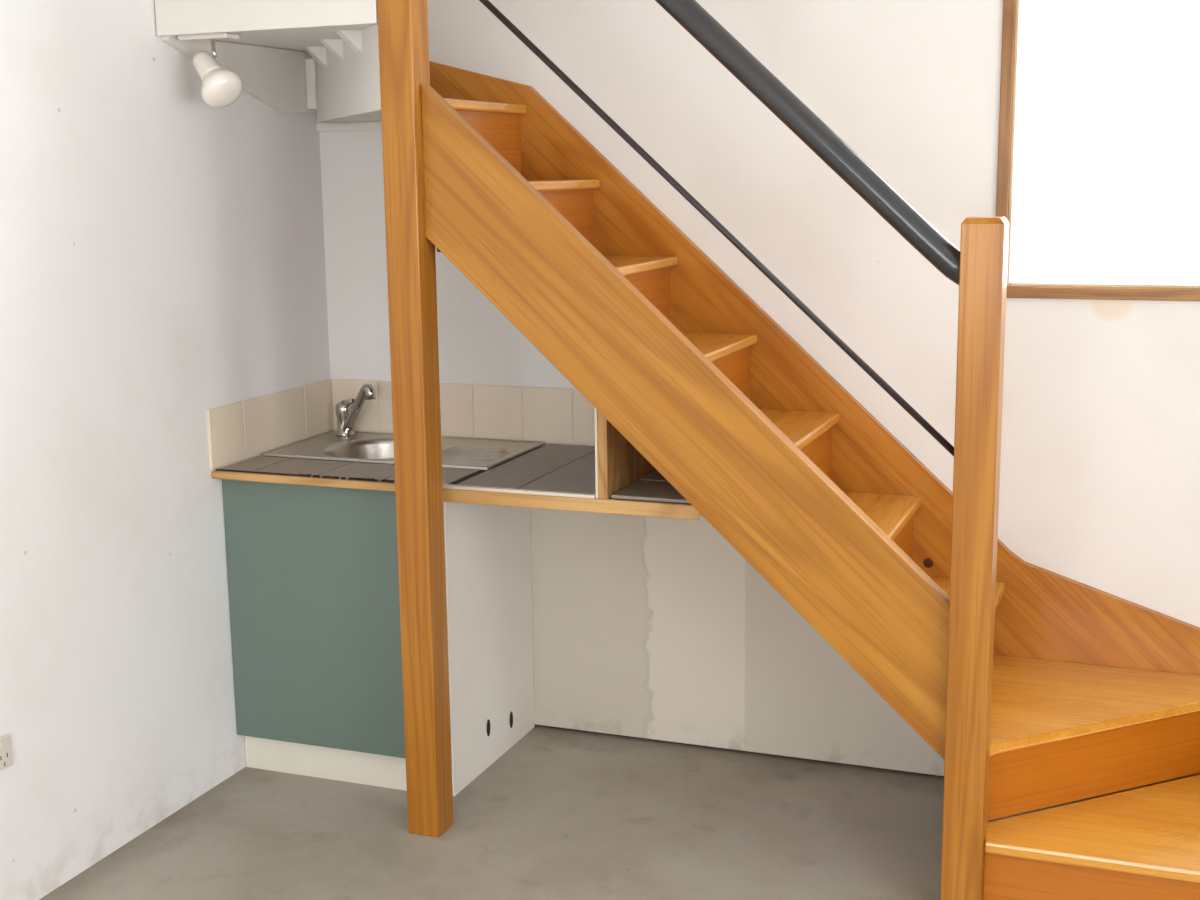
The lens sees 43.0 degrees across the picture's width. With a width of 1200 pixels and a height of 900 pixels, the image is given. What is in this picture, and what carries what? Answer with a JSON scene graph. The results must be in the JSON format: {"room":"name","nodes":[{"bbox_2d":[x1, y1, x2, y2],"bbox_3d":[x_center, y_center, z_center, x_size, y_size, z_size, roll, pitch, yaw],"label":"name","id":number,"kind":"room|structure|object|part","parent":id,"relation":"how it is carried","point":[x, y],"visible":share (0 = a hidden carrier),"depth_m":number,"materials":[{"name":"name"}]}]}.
{"room":"kitchenette under stairs","nodes":[
{"label":"kitchenette under stairs","id":0,"kind":"room"},
{"bbox_2d":[0,0,332,899],"bbox_3d":[-1.896,-0.064,2.163,0.128,2.800,5.840,3,11,21],"label":"wall","id":1,"kind":"structure","parent":0,"point":[164,315],"depth_m":3.85,"materials":[{"name":"paint"}]},
{"bbox_2d":[0,734,12,770],"bbox_3d":[-1.383,0.702,3.468,0.012,0.076,0.118,3,11,21],"label":"wall socket","id":2,"kind":"object","parent":1,"relation":"attached to","point":[6,758],"visible":1,"depth_m":3.50,"materials":[{"name":"white plastic"}]},
{"bbox_2d":[1,740,5,747],"bbox_3d":[-1.368,0.674,3.491,0.004,0.014,0.014,3,11,21],"label":"switch","id":3,"kind":"object","parent":2,"relation":"attached to","point":[3,742],"depth_m":3.49,"materials":[{"name":"white plastic"}]},
{"bbox_2d":[39,725,1097,899],"bbox_3d":[0.324,1.487,1.600,4.840,0.100,5.840,3,11,21],"label":"floor","id":4,"kind":"structure","parent":0,"point":[562,814],"depth_m":3.95,"materials":[{"name":"concrete"}]},
{"bbox_2d":[222,469,534,796],"bbox_3d":[-0.630,0.467,4.492,0.673,0.874,0.607,3,11,21],"label":"base cabinet","id":5,"kind":"object","parent":4,"relation":"on","point":[312,571],"visible":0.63,"depth_m":4.25,"materials":[{"name":"teal laminate"}]},
{"bbox_3d":[-0.747,0.463,4.216,0.648,0.762,0.018,3,11,21],"label":"panel","id":6,"kind":"part","parent":5,"relation":"part of","materials":[{"name":"green laminate"}]},
{"bbox_2d":[211,444,700,519],"bbox_3d":[-0.302,0.056,4.256,1.410,0.046,0.646,3,11,21],"label":"countertop","id":7,"kind":"structure","parent":5,"relation":"on","point":[549,476],"depth_m":4.03,"materials":[{"name":"tile"}]},
{"bbox_2d":[335,384,375,435],"bbox_3d":[-0.749,-0.123,4.633,0.060,0.176,0.210,-8,13,-33],"label":"mixer tap","id":8,"kind":"object","parent":7,"relation":"on","point":[347,414],"visible":1,"depth_m":4.66,"materials":[{"name":"silver metal"}]},
{"bbox_3d":[-0.775,-0.142,4.669,0.028,0.037,0.061,-7,12,-32],"label":"lever","id":9,"kind":"part","parent":8,"relation":"part of","materials":[{"name":"silver metal"}]},
{"bbox_2d":[261,430,544,469],"bbox_3d":[-0.572,0.062,4.485,0.723,0.149,0.411,3,11,21],"label":"sink","id":10,"kind":"object","parent":7,"relation":"in","point":[362,447],"visible":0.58,"depth_m":4.51,"materials":[{"name":"silver metal"}]},
{"bbox_3d":[-0.215,0.105,3.889,0.436,0.009,0.016,3,11,21],"label":"metal trim","id":11,"kind":"part","parent":7,"relation":"part of","materials":[{"name":"silver metal"}]},
{"bbox_2d":[594,407,655,498],"bbox_3d":[0.111,-0.085,4.060,0.032,0.311,0.617,3,11,21],"label":"board","id":12,"kind":"object","parent":7,"relation":"on","point":[618,464],"visible":0.29,"depth_m":3.83,"materials":[{"name":"wood"}]},
{"bbox_3d":[-0.320,0.481,4.398,0.024,0.874,0.564,3,11,21],"label":"panel","id":13,"kind":"part","parent":5,"relation":"part of","materials":[{"name":"white laminate"}]},
{"bbox_2d":[316,0,1199,899],"bbox_3d":[0.330,-0.398,3.808,2.800,2.800,0.880,3,11,21],"label":"staircase","id":14,"kind":"structure","parent":4,"relation":"on","point":[1035,687],"depth_m":3.63,"materials":[{"name":"brown wood"}]},
{"bbox_2d":[155,0,381,131],"bbox_3d":[-0.695,-1.143,4.098,0.660,0.534,0.816,3,11,21],"label":"landing","id":15,"kind":"object","parent":14,"relation":"attached to","point":[278,48],"visible":0.77,"depth_m":3.93,"materials":[{"name":"white paint"}]},
{"bbox_2d":[178,33,242,107],"bbox_3d":[-1.003,-0.971,3.902,0.170,0.186,0.110,3,11,21],"label":"spot lamp","id":16,"kind":"object","parent":15,"relation":"attached to","point":[221,87],"visible":0.99,"depth_m":3.88,"materials":[{"name":"white ceramic"}]},
{"bbox_3d":[-1.006,-1.061,3.910,0.150,0.012,0.060,3,11,21],"label":"plate","id":17,"kind":"part","parent":16,"relation":"part of","materials":[{"name":"white ceramic"}]},
{"bbox_3d":[-0.992,-1.032,3.908,0.011,0.049,0.019,-9,13,-37],"label":"stem","id":18,"kind":"part","parent":16,"relation":"part of","materials":[{"name":"silver metal"}]},
{"bbox_3d":[-0.971,-0.928,3.897,0.102,0.102,0.110,3,11,21],"label":"bulb","id":19,"kind":"part","parent":16,"relation":"part of","materials":[{"name":"white glass"}]},
{"bbox_3d":[-0.693,-1.125,4.110,0.650,0.033,0.791,3,11,21],"label":"soffit panel","id":20,"kind":"part","parent":15,"relation":"part of","materials":[{"name":"white paint"}]},
{"bbox_3d":[-0.463,-0.378,3.758,0.090,2.800,0.090,3,11,21],"label":"full height post","id":21,"kind":"part","parent":14,"relation":"part of","materials":[{"name":"brown wood"}]},
{"bbox_3d":[0.178,-0.600,3.470,1.740,0.021,0.016,45,22,8],"label":"rail","id":22,"kind":"part","parent":14,"relation":"part of","materials":[{"name":"metal"}]},
{"bbox_3d":[0.182,-0.990,3.394,1.778,0.069,0.061,45,22,8],"label":"handrail","id":23,"kind":"part","parent":14,"relation":"part of","materials":[{"name":"grey metal"}]},
{"bbox_3d":[0.831,0.288,3.386,0.090,1.594,0.090,3,11,21],"label":"newel post","id":24,"kind":"part","parent":14,"relation":"part of","materials":[{"name":"brown wood"}]},
{"bbox_2d":[319,0,1199,796],"bbox_3d":[1.320,-0.438,3.958,4.600,2.800,0.129,3,11,21],"label":"wall","id":25,"kind":"structure","parent":0,"point":[644,627],"depth_m":4.21,"materials":[{"name":"paint"}]},
{"bbox_3d":[1.341,0.932,4.223,4.600,0.009,0.106,3,11,21],"label":"plate","id":26,"kind":"part","parent":25,"relation":"part of","materials":[{"name":"white paint"}]},
{"bbox_2d":[996,0,1199,300],"bbox_3d":[1.625,-0.921,3.707,1.257,1.117,0.064,3,11,21],"label":"window","id":27,"kind":"structure","parent":25,"relation":"in","point":[1011,25],"depth_m":3.91,"materials":[{"name":"brown wood"}]},
{"bbox_3d":[1.048,-0.952,3.914,0.030,1.117,0.044,3,11,21],"label":"casing","id":28,"kind":"part","parent":27,"relation":"part of","materials":[{"name":"brown wood"}]},
{"bbox_3d":[1.628,-0.385,3.797,1.197,0.030,0.044,3,11,21],"label":"casing","id":29,"kind":"part","parent":27,"relation":"part of","materials":[{"name":"brown wood"}]}
]}

